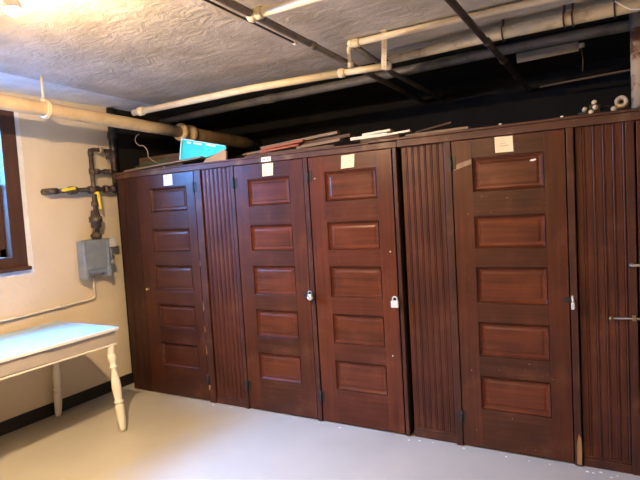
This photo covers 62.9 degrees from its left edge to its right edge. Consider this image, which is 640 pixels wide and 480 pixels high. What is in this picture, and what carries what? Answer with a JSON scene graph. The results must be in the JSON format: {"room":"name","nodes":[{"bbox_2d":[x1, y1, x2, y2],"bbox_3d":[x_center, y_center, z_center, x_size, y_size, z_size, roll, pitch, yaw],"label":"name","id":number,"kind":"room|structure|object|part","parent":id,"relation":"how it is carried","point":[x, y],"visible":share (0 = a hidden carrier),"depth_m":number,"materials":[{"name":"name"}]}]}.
{"room":"basement storage room","nodes":[
{"label":"basement storage room","id":0,"kind":"room"},
{"bbox_2d":[0,91,213,421],"bbox_3d":[-3.087,0.206,3.393,0.200,2.825,7.450,-1,4,30],"label":"wall","id":1,"kind":"structure","parent":0,"point":[55,155],"depth_m":4.67,"materials":[{"name":"beige paint"}]},
{"bbox_2d":[0,110,31,273],"bbox_3d":[-2.894,-0.338,3.675,0.240,1.300,1.540,-1,4,30],"label":"window","id":2,"kind":"structure","parent":1,"relation":"in","point":[13,247],"depth_m":4.23,"materials":[{"name":"brown paint"}]},
{"bbox_3d":[-2.891,-0.102,3.713,0.038,0.595,1.250,-1,4,30],"label":"sash","id":3,"kind":"part","parent":2,"relation":"part of","materials":[{"name":"brown paint"}]},
{"bbox_2d":[0,112,34,278],"bbox_3d":[-2.837,-0.341,3.647,0.006,1.388,1.628,-1,4,30],"label":"trim","id":4,"kind":"structure","parent":1,"relation":"attached to","point":[16,116],"depth_m":4.32,"materials":[{"name":"white paint"}]},
{"bbox_2d":[0,277,95,322],"bbox_3d":[-2.682,0.583,3.855,0.034,0.284,2.385,-1,4,30],"label":"conduit","id":5,"kind":"object","parent":1,"relation":"attached to","point":[93,278],"visible":1,"depth_m":4.54,"materials":[{"name":"metal"}]},
{"bbox_2d":[0,373,133,435],"bbox_3d":[-3.283,1.622,2.764,0.022,0.104,5.730,-1,4,30],"label":"baseboard","id":6,"kind":"structure","parent":1,"relation":"attached to","point":[12,424],"depth_m":4.57,"materials":[{"name":"black paint"}]},
{"bbox_2d":[40,147,117,231],"bbox_3d":[-2.121,-0.461,4.755,0.161,0.782,0.779,-1,4,30],"label":"piping","id":7,"kind":"object","parent":1,"relation":"attached to","point":[95,219],"visible":0.99,"depth_m":4.78,"materials":[{"name":"black metal"}]},
{"bbox_3d":[-2.184,-0.440,4.539,0.048,0.043,0.119,-1,4,30],"label":"valve lever","id":8,"kind":"part","parent":7,"relation":"part of","materials":[{"name":"yellow metal"}]},
{"bbox_3d":[-2.033,-0.361,4.792,0.048,0.163,0.044,-1,4,30],"label":"valve lever","id":9,"kind":"part","parent":7,"relation":"part of","materials":[{"name":"yellow metal"}]},
{"bbox_2d":[76,232,115,279],"bbox_3d":[-2.047,0.133,4.821,0.110,0.420,0.360,-1,4,30],"label":"electrical box","id":10,"kind":"object","parent":1,"relation":"attached to","point":[94,255],"visible":1,"depth_m":4.76,"materials":[{"name":"grey paint"}]},
{"bbox_3d":[-2.123,0.183,4.685,0.110,0.346,0.042,-1,4,30],"label":"casing","id":11,"kind":"part","parent":10,"relation":"part of","materials":[{"name":"grey paint"}]},
{"bbox_3d":[-2.003,0.163,4.896,0.110,0.346,0.042,-1,4,30],"label":"casing","id":12,"kind":"part","parent":10,"relation":"part of","materials":[{"name":"grey paint"}]},
{"bbox_2d":[106,107,118,192],"bbox_3d":[-1.998,-0.863,5.060,0.086,0.814,0.086,-1,4,30],"label":"riser pipe","id":13,"kind":"object","parent":1,"relation":"attached to","point":[111,134],"visible":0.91,"depth_m":5.03,"materials":[{"name":"black metal"}]},
{"bbox_2d":[113,107,639,178],"bbox_3d":[0.417,-0.688,4.086,4.950,0.063,0.884,-1,4,30],"label":"crown molding","id":14,"kind":"structure","parent":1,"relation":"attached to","point":[633,114],"depth_m":3.45,"materials":[{"name":"brown wood"}]},
{"bbox_2d":[135,134,164,166],"bbox_3d":[-1.585,-0.829,4.902,0.396,0.360,0.008,-1,4,30],"label":"wire","id":15,"kind":"object","parent":14,"relation":"on","point":[137,134],"visible":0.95,"depth_m":4.93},
{"bbox_2d":[133,156,169,167],"bbox_3d":[-1.566,-0.716,4.861,0.439,0.097,0.086,-1,4,30],"label":"garland","id":16,"kind":"object","parent":14,"relation":"on","point":[161,161],"visible":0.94,"depth_m":4.83},
{"bbox_2d":[124,156,203,171],"bbox_3d":[-1.413,-0.674,4.690,0.950,0.056,0.050,-1,4,30],"label":"board","id":17,"kind":"object","parent":14,"relation":"on","point":[199,157],"visible":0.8,"depth_m":4.64,"materials":[{"name":"brown wood"}]},
{"bbox_2d":[139,153,203,169],"bbox_3d":[-1.446,-0.743,5.111,0.560,0.147,0.300,-1,4,30],"label":"board","id":18,"kind":"object","parent":14,"relation":"on","point":[173,157],"visible":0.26,"depth_m":4.97,"materials":[{"name":"brown wood"}]},
{"bbox_2d":[179,138,225,162],"bbox_3d":[-1.028,-0.799,4.569,0.633,0.200,0.142,-1,4,30],"label":"box","id":19,"kind":"object","parent":14,"relation":"on","point":[189,148],"visible":0.84,"depth_m":4.52,"materials":[{"name":"teal cardboard"}]},
{"bbox_2d":[204,149,226,161],"bbox_3d":[-0.882,-0.700,4.380,0.260,0.092,0.016,-1,4,30],"label":"cardboard piece","id":20,"kind":"object","parent":14,"relation":"on","point":[222,155],"visible":0.75,"depth_m":4.35,"materials":[{"name":"cardboard"}]},
{"bbox_2d":[247,144,338,156],"bbox_3d":[-0.223,-0.682,4.041,0.780,0.021,0.080,-1,4,28],"label":"board","id":21,"kind":"object","parent":14,"relation":"on","point":[333,145],"visible":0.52,"depth_m":3.99,"materials":[{"name":"brown wood"}]},
{"bbox_2d":[259,144,300,152],"bbox_3d":[-0.310,-0.709,4.071,0.361,0.038,0.050,-1,4,28],"label":"board","id":22,"kind":"object","parent":21,"relation":"on","point":[294,145],"visible":0.91,"depth_m":4.05,"materials":[{"name":"wood"}]},
{"bbox_2d":[262,139,305,150],"bbox_3d":[-0.282,-0.737,4.072,0.372,0.048,0.060,-2,4,27],"label":"board","id":23,"kind":"object","parent":22,"relation":"on","point":[301,140],"visible":0.87,"depth_m":4.04,"materials":[{"name":"red wood"}]},
{"bbox_2d":[261,131,339,149],"bbox_3d":[-0.164,-0.771,4.068,0.701,0.066,0.050,-1,4,30],"label":"board","id":24,"kind":"object","parent":23,"relation":"on","point":[333,133],"visible":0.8,"depth_m":3.98,"materials":[{"name":"brown wood"}]},
{"bbox_2d":[296,138,342,148],"bbox_3d":[-0.005,-0.721,3.931,0.371,0.042,0.060,-1,4,28],"label":"board","id":25,"kind":"object","parent":21,"relation":"on","point":[337,140],"visible":0.87,"depth_m":3.90,"materials":[{"name":"brown wood"}]},
{"bbox_2d":[360,135,402,142],"bbox_3d":[0.434,-0.704,3.680,0.282,0.032,0.100,-2,4,23],"label":"board","id":26,"kind":"object","parent":14,"relation":"on","point":[393,136],"visible":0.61,"depth_m":3.64,"materials":[{"name":"brown wood"}]},
{"bbox_2d":[350,133,387,141],"bbox_3d":[0.362,-0.736,3.752,0.277,0.028,0.090,-2,4,23],"label":"board","id":27,"kind":"object","parent":26,"relation":"on","point":[358,138],"visible":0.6,"depth_m":3.72,"materials":[{"name":"white wood"}]},
{"bbox_2d":[362,129,393,135],"bbox_3d":[0.420,-0.774,3.790,0.212,0.029,0.100,-2,4,24],"label":"board","id":28,"kind":"object","parent":27,"relation":"on","point":[386,130],"visible":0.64,"depth_m":3.75,"materials":[{"name":"white wood"}]},
{"bbox_2d":[385,129,411,135],"bbox_3d":[0.538,-0.734,3.595,0.176,0.025,0.050,-2,4,26],"label":"board","id":29,"kind":"object","parent":26,"relation":"on","point":[409,130],"visible":0.91,"depth_m":3.58,"materials":[{"name":"white wood"}]},
{"bbox_2d":[406,126,470,135],"bbox_3d":[0.776,-0.711,3.452,0.420,0.018,0.080,-1,4,31],"label":"board","id":30,"kind":"object","parent":14,"relation":"on","point":[465,127],"visible":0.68,"depth_m":3.40,"materials":[{"name":"brown wood"}]},
{"bbox_2d":[415,122,451,132],"bbox_3d":[0.751,-0.744,3.471,0.242,0.049,0.040,-2,4,26],"label":"board","id":31,"kind":"object","parent":30,"relation":"on","point":[447,123],"visible":0.87,"depth_m":3.46,"materials":[{"name":"brown wood"}]},
{"bbox_2d":[590,104,599,112],"bbox_3d":[1.591,-0.752,3.029,0.053,0.058,0.058,-1,4,30],"label":"ball","id":32,"kind":"object","parent":14,"relation":"on","point":[598,105],"visible":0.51,"depth_m":3.00,"materials":[{"name":"beige ceramic"}]},
{"bbox_2d":[611,106,617,110],"bbox_3d":[1.666,-0.742,2.964,0.035,0.036,0.035,-1,4,30],"label":"ball","id":33,"kind":"object","parent":14,"relation":"on","point":[613,108],"visible":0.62,"depth_m":2.95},
{"bbox_2d":[614,95,628,109],"bbox_3d":[1.725,-0.786,2.995,0.070,0.075,0.069,-1,4,30],"label":"ring","id":34,"kind":"object","parent":14,"relation":"on","point":[621,102],"visible":0.94,"depth_m":2.98,"materials":[{"name":"beige"}]},
{"bbox_2d":[629,11,639,107],"bbox_3d":[1.909,-1.064,3.129,0.140,0.629,0.140,-1,4,30],"label":"post","id":35,"kind":"object","parent":14,"relation":"on","point":[634,18],"visible":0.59,"depth_m":3.11,"materials":[{"name":"white paint"}]},
{"bbox_3d":[-0.298,-0.694,4.215,0.722,0.028,0.110,-1,4,30],"label":"board","id":36,"kind":"object","parent":14,"relation":"on","visible":0},
{"bbox_2d":[243,150,261,155],"bbox_3d":[-0.410,-0.737,4.291,0.511,0.046,0.070,-1,4,30],"label":"board","id":37,"kind":"object","parent":36,"relation":"on","point":[254,152],"visible":0.34,"depth_m":4.35,"materials":[{"name":"brown wood"}]},
{"bbox_2d":[302,133,353,144],"bbox_3d":[0.060,-0.755,3.955,0.401,0.046,0.080,-1,4,28],"label":"board","id":38,"kind":"object","parent":36,"relation":"on","point":[344,136],"visible":0.62,"depth_m":3.90,"materials":[{"name":"brown wood"}]},
{"bbox_2d":[0,0,629,125],"bbox_3d":[-0.455,-1.223,1.827,6.380,0.130,7.550,-1,4,30],"label":"ceiling","id":39,"kind":"structure","parent":0,"point":[126,55],"depth_m":3.46,"materials":[{"name":"paint"}]},
{"bbox_2d":[2,0,21,15],"bbox_3d":[-1.312,-1.043,2.224,0.118,0.176,0.118,-1,4,30],"label":"ceiling lamp","id":40,"kind":"object","parent":39,"relation":"attached to","point":[11,7],"visible":1,"depth_m":2.21,"materials":[{"name":"white glass"}]},
{"bbox_3d":[-1.312,-1.026,2.225,0.072,0.089,0.072,-1,4,30],"label":"bulb","id":41,"kind":"part","parent":40,"relation":"part of","materials":[{"name":"white glass"}]},
{"bbox_3d":[-1.308,-0.968,2.229,0.068,0.025,0.068,-1,4,30],"label":"bulb","id":42,"kind":"part","parent":40,"relation":"part of","materials":[{"name":"white glass"}]},
{"bbox_2d":[0,76,262,150],"bbox_3d":[-2.495,-0.921,2.952,0.172,0.376,7.238,-1,4,30],"label":"pipe","id":43,"kind":"object","parent":39,"relation":"hanging from","point":[44,108],"visible":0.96,"depth_m":4.34,"materials":[{"name":"beige metal"}]},
{"bbox_2d":[159,19,629,123],"bbox_3d":[0.782,-1.321,4.028,5.979,0.088,0.175,-1,4,32],"label":"ceiling pipe","id":44,"kind":"object","parent":39,"relation":"attached to","point":[621,26],"visible":0.92,"depth_m":3.93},
{"bbox_2d":[346,0,559,101],"bbox_3d":[2.009,-1.301,3.428,3.247,0.205,1.925,-1,4,30],"label":"pipe","id":45,"kind":"object","parent":39,"relation":"attached to","point":[355,43],"visible":0.98,"depth_m":3.23,"materials":[{"name":"beige metal"}]},
{"bbox_2d":[131,61,391,115],"bbox_3d":[-0.557,-1.100,3.888,2.253,0.082,0.097,-2,4,26],"label":"ceiling pipe","id":46,"kind":"object","parent":45,"relation":"attached to","point":[342,72],"visible":0.96,"depth_m":3.78,"materials":[{"name":"beige metal"}]},
{"bbox_2d":[540,69,630,87],"bbox_3d":[2.227,-1.224,3.769,1.252,0.016,0.023,0,5,41],"label":"rod","id":47,"kind":"object","parent":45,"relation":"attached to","point":[626,70],"visible":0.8,"depth_m":3.95,"materials":[{"name":"brown metal"}]},
{"bbox_2d":[388,0,639,63],"bbox_3d":[1.764,-1.274,2.798,3.056,0.087,0.125,-1,4,32],"label":"ceiling pipe","id":48,"kind":"object","parent":39,"relation":"attached to","point":[603,10],"visible":0.9,"depth_m":3.06,"materials":[{"name":"beige metal"}]},
{"bbox_2d":[501,19,505,41],"bbox_3d":[1.113,-1.271,3.178,0.014,0.128,0.099,-1,5,37],"label":"clamp","id":49,"kind":"object","parent":48,"relation":"attached to","point":[502,25],"visible":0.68,"depth_m":3.16,"materials":[{"name":"metal"}]},
{"bbox_2d":[562,3,574,28],"bbox_3d":[1.418,-1.277,2.985,0.060,0.128,0.098,-1,4,30],"label":"clamp","id":50,"kind":"object","parent":48,"relation":"attached to","point":[572,4],"visible":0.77,"depth_m":2.96,"materials":[{"name":"metal"}]},
{"bbox_2d":[613,0,616,17],"bbox_3d":[1.614,-1.281,2.865,0.014,0.128,0.099,-1,5,37],"label":"clamp","id":51,"kind":"object","parent":48,"relation":"attached to","point":[615,16],"visible":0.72,"depth_m":2.83,"materials":[{"name":"metal"}]},
{"bbox_2d":[614,0,639,9],"bbox_3d":[1.694,-1.235,2.708,0.309,0.106,0.042,0,5,41],"label":"loose wire","id":52,"kind":"object","parent":48,"relation":"attached to","point":[615,0],"visible":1,"depth_m":2.76,"materials":[{"name":"white plastic"}]},
{"bbox_2d":[516,41,584,70],"bbox_3d":[1.596,-1.266,3.639,0.436,0.254,0.050,-1,4,31],"label":"strip","id":53,"kind":"object","parent":39,"relation":"attached to","point":[570,47],"visible":0.87,"depth_m":3.62,"materials":[{"name":"metal"}]},
{"bbox_3d":[1.772,-1.219,3.537,0.017,0.153,0.009,-2,4,18],"label":"cord","id":54,"kind":"part","parent":53,"relation":"part of","materials":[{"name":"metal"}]},
{"bbox_2d":[0,383,639,479],"bbox_3d":[-0.313,1.611,1.963,6.380,0.120,7.650,-1,4,30],"label":"floor","id":55,"kind":"structure","parent":0,"point":[167,436],"depth_m":3.62,"materials":[{"name":"grey paint"}]},
{"bbox_2d":[0,321,126,431],"bbox_3d":[-2.316,1.165,3.540,0.859,0.806,1.800,-1,4,30],"label":"side table","id":56,"kind":"object","parent":55,"relation":"on","point":[26,349],"visible":1,"depth_m":3.90,"materials":[{"name":"white paint"}]},
{"bbox_3d":[-2.118,0.846,3.199,0.005,0.086,0.955,-1,4,30],"label":"drawer","id":57,"kind":"part","parent":56,"relation":"part of","materials":[{"name":"white wood"}]},
{"bbox_3d":[-2.235,1.164,4.453,0.100,0.680,0.073,-1,4,30],"label":"leg","id":58,"kind":"part","parent":56,"relation":"part of","materials":[{"name":"white wood"}]},
{"bbox_3d":[-2.344,0.894,3.538,0.739,0.012,1.754,-1,4,30],"label":"bead moulding","id":59,"kind":"part","parent":56,"relation":"part of","materials":[{"name":"white wood"}]},
{"bbox_3d":[-1.591,1.149,4.089,0.138,0.683,0.073,-1,4,30],"label":"leg","id":60,"kind":"part","parent":56,"relation":"part of","materials":[{"name":"white wood"}]},
{"bbox_2d":[117,170,217,402],"bbox_3d":[-1.203,0.386,5.106,1.033,2.026,0.882,-1,4,30],"label":"locker","id":61,"kind":"object","parent":55,"relation":"on","point":[163,227],"visible":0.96,"depth_m":4.73,"materials":[{"name":"brown wood"}]},
{"bbox_3d":[-1.338,-0.359,4.650,0.443,0.215,0.028,-1,4,30],"label":"door panel","id":62,"kind":"part","parent":61,"relation":"part of","materials":[{"name":"brown wood"}]},
{"bbox_3d":[-1.317,0.004,4.673,0.443,0.205,0.028,-1,4,30],"label":"door panel","id":63,"kind":"part","parent":61,"relation":"part of","materials":[{"name":"brown wood"}]},
{"bbox_3d":[-1.297,0.341,4.694,0.443,0.231,0.028,-1,4,30],"label":"door panel","id":64,"kind":"part","parent":61,"relation":"part of","materials":[{"name":"brown wood"}]},
{"bbox_3d":[-1.276,0.692,4.717,0.443,0.222,0.028,-1,4,30],"label":"door panel","id":65,"kind":"part","parent":61,"relation":"part of","materials":[{"name":"brown wood"}]},
{"bbox_3d":[-1.255,1.045,4.739,0.443,0.222,0.028,-1,4,30],"label":"door panel","id":66,"kind":"part","parent":61,"relation":"part of","materials":[{"name":"brown wood"}]},
{"bbox_3d":[-0.976,0.409,4.531,0.072,2.026,0.060,-1,4,30],"label":"post","id":67,"kind":"part","parent":61,"relation":"part of","materials":[{"name":"brown wood"}]},
{"bbox_2d":[202,159,317,418],"bbox_3d":[-0.311,0.366,4.600,1.015,2.026,0.882,-1,4,30],"label":"locker","id":68,"kind":"object","parent":55,"relation":"on","point":[255,214],"visible":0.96,"depth_m":4.22,"materials":[{"name":"brown wood"}]},
{"bbox_3d":[-0.804,0.406,4.435,0.313,2.016,0.031,-1,4,30],"label":"beadboard panel","id":69,"kind":"part","parent":68,"relation":"part of","materials":[{"name":"brown wood"}]},
{"bbox_3d":[-0.750,1.380,4.491,0.313,0.066,0.040,-1,4,30],"label":"rail","id":70,"kind":"part","parent":68,"relation":"part of","materials":[{"name":"brown wood"}]},
{"bbox_3d":[-0.651,0.402,4.348,0.035,2.026,0.060,-1,4,30],"label":"post","id":71,"kind":"part","parent":68,"relation":"part of","materials":[{"name":"brown wood"}]},
{"bbox_3d":[-0.396,-0.381,4.116,0.396,0.215,0.028,-1,4,30],"label":"door panel","id":72,"kind":"part","parent":68,"relation":"part of","materials":[{"name":"brown wood"}]},
{"bbox_3d":[-0.374,-0.017,4.139,0.396,0.205,0.028,-1,4,30],"label":"door panel","id":73,"kind":"part","parent":68,"relation":"part of","materials":[{"name":"brown wood"}]},
{"bbox_3d":[-0.354,0.319,4.160,0.396,0.231,0.028,-1,4,30],"label":"door panel","id":74,"kind":"part","parent":68,"relation":"part of","materials":[{"name":"brown wood"}]},
{"bbox_3d":[-0.334,0.671,4.183,0.396,0.222,0.028,-1,4,30],"label":"door panel","id":75,"kind":"part","parent":68,"relation":"part of","materials":[{"name":"brown wood"}]},
{"bbox_3d":[-0.313,1.023,4.205,0.396,0.222,0.028,-1,4,30],"label":"door panel","id":76,"kind":"part","parent":68,"relation":"part of","materials":[{"name":"brown wood"}]},
{"bbox_2d":[307,291,312,299],"bbox_3d":[-0.078,0.419,3.949,0.051,0.076,0.029,-1,4,30],"label":"padlock","id":77,"kind":"object","parent":68,"relation":"hanging from","point":[309,296],"visible":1,"depth_m":3.94,"materials":[{"name":"metal"}]},
{"bbox_2d":[302,148,413,435],"bbox_3d":[0.454,0.348,4.166,0.742,2.026,0.882,-1,4,30],"label":"locker","id":78,"kind":"object","parent":55,"relation":"on","point":[354,205],"visible":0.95,"depth_m":3.79,"materials":[{"name":"brown wood"}]},
{"bbox_3d":[-0.042,0.388,4.003,0.038,2.026,0.060,-1,4,30],"label":"post","id":79,"kind":"part","parent":78,"relation":"part of","materials":[{"name":"brown wood"}]},
{"bbox_3d":[0.225,-0.395,3.765,0.410,0.215,0.028,-1,4,30],"label":"door panel","id":80,"kind":"part","parent":78,"relation":"part of","materials":[{"name":"brown wood"}]},
{"bbox_3d":[0.246,-0.032,3.788,0.410,0.205,0.028,-1,4,30],"label":"door panel","id":81,"kind":"part","parent":78,"relation":"part of","materials":[{"name":"brown wood"}]},
{"bbox_3d":[0.266,0.305,3.809,0.410,0.231,0.028,-1,4,30],"label":"door panel","id":82,"kind":"part","parent":78,"relation":"part of","materials":[{"name":"brown wood"}]},
{"bbox_3d":[0.287,0.656,3.832,0.410,0.222,0.028,-1,4,30],"label":"door panel","id":83,"kind":"part","parent":78,"relation":"part of","materials":[{"name":"brown wood"}]},
{"bbox_3d":[0.308,1.009,3.854,0.410,0.222,0.028,-1,4,30],"label":"door panel","id":84,"kind":"part","parent":78,"relation":"part of","materials":[{"name":"brown wood"}]},
{"bbox_2d":[391,296,398,307],"bbox_3d":[0.517,0.427,3.615,0.054,0.080,0.025,-1,4,30],"label":"padlock","id":85,"kind":"object","parent":78,"relation":"attached to","point":[394,303],"visible":1,"depth_m":3.61,"materials":[{"name":"metal"}]},
{"bbox_3d":[0.576,0.373,3.654,0.026,2.026,0.058,-1,4,30],"label":"post","id":86,"kind":"part","parent":78,"relation":"part of","materials":[{"name":"brown wood"}]},
{"bbox_2d":[401,127,582,466],"bbox_3d":[1.256,0.330,3.712,1.076,2.026,0.882,-1,4,30],"label":"locker","id":87,"kind":"object","parent":55,"relation":"on","point":[491,228],"visible":0.99,"depth_m":3.33,"materials":[{"name":"brown wood"}]},
{"bbox_3d":[0.749,0.370,3.567,0.300,2.016,0.031,-1,4,30],"label":"beadboard panel","id":88,"kind":"part","parent":87,"relation":"part of","materials":[{"name":"brown wood"}]},
{"bbox_3d":[0.803,1.344,3.623,0.300,0.066,0.040,-1,4,30],"label":"rail","id":89,"kind":"part","parent":87,"relation":"part of","materials":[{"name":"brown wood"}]},
{"bbox_3d":[0.893,0.366,3.473,0.043,2.026,0.060,-1,4,30],"label":"post","id":90,"kind":"part","parent":87,"relation":"part of","materials":[{"name":"brown wood"}]},
{"bbox_3d":[1.160,-0.417,3.235,0.421,0.215,0.028,-1,4,30],"label":"door panel","id":91,"kind":"part","parent":87,"relation":"part of","materials":[{"name":"brown wood"}]},
{"bbox_3d":[1.182,-0.053,3.258,0.421,0.205,0.028,-1,4,30],"label":"door panel","id":92,"kind":"part","parent":87,"relation":"part of","materials":[{"name":"brown wood"}]},
{"bbox_3d":[1.201,0.357,3.287,0.663,2.004,0.032,-1,4,30],"label":"door","id":93,"kind":"part","parent":87,"relation":"part of","materials":[{"name":"brown wood"}]},
{"bbox_3d":[1.202,0.283,3.279,0.421,0.231,0.028,-1,4,30],"label":"door panel","id":94,"kind":"part","parent":87,"relation":"part of","materials":[{"name":"brown wood"}]},
{"bbox_3d":[1.222,0.635,3.301,0.421,0.222,0.028,-1,4,30],"label":"door panel","id":95,"kind":"part","parent":87,"relation":"part of","materials":[{"name":"brown wood"}]},
{"bbox_3d":[1.243,0.987,3.324,0.421,0.222,0.028,-1,4,30],"label":"door panel","id":96,"kind":"part","parent":87,"relation":"part of","materials":[{"name":"brown wood"}]},
{"bbox_2d":[571,295,574,309],"bbox_3d":[1.478,0.363,3.059,0.018,0.083,0.036,-1,4,30],"label":"padlock","id":97,"kind":"object","parent":87,"relation":"hanging from","point":[573,302],"visible":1,"depth_m":3.04,"materials":[{"name":"silver metal"}]},
{"bbox_3d":[1.516,0.352,3.118,0.038,2.026,0.064,-1,4,30],"label":"post","id":98,"kind":"part","parent":87,"relation":"part of","materials":[{"name":"brown wood"}]},
{"bbox_2d":[575,120,639,475],"bbox_3d":[2.167,0.309,3.194,1.006,2.026,0.887,-1,4,30],"label":"locker","id":99,"kind":"object","parent":55,"relation":"on","point":[607,155],"visible":0.97,"depth_m":3.02,"materials":[{"name":"brown wood"}]},
{"bbox_3d":[1.706,1.323,3.105,0.250,0.066,0.040,-1,4,30],"label":"rail","id":100,"kind":"part","parent":99,"relation":"part of","materials":[{"name":"brown wood"}]},
{"bbox_3d":[1.779,0.345,2.974,0.043,2.026,0.054,-1,4,30],"label":"post","id":101,"kind":"part","parent":99,"relation":"part of","materials":[{"name":"brown wood"}]},
{"bbox_3d":[2.085,0.336,2.786,0.657,2.004,0.032,-1,4,30],"label":"door","id":102,"kind":"part","parent":99,"relation":"part of","materials":[{"name":"brown wood"}]},
{"bbox_2d":[214,57,630,158],"bbox_3d":[1.425,-0.170,5.103,6.380,2.825,0.200,-1,4,30],"label":"wall","id":103,"kind":"structure","parent":0,"point":[505,100],"depth_m":4.92,"materials":[{"name":"black paint"}]},
{"bbox_2d":[204,0,425,103],"bbox_3d":[0.675,-1.068,1.147,3.330,0.069,7.231,-1,4,30],"label":"pipe","id":104,"kind":"object","parent":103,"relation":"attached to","point":[258,13],"visible":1,"depth_m":2.66,"materials":[{"name":"black metal"}]},
{"bbox_3d":[-1.274,-0.930,0.882,0.012,0.012,4.822,-1,4,28],"label":"rod","id":105,"kind":"part","parent":104,"relation":"part of","materials":[{"name":"metal"}]},
{"bbox_2d":[444,0,531,92],"bbox_3d":[0.083,-1.012,1.486,0.048,0.048,7.230,-1,4,30],"label":"pipe","id":106,"kind":"object","parent":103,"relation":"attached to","point":[457,8],"visible":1,"depth_m":3.01,"materials":[{"name":"black metal"}]}
]}

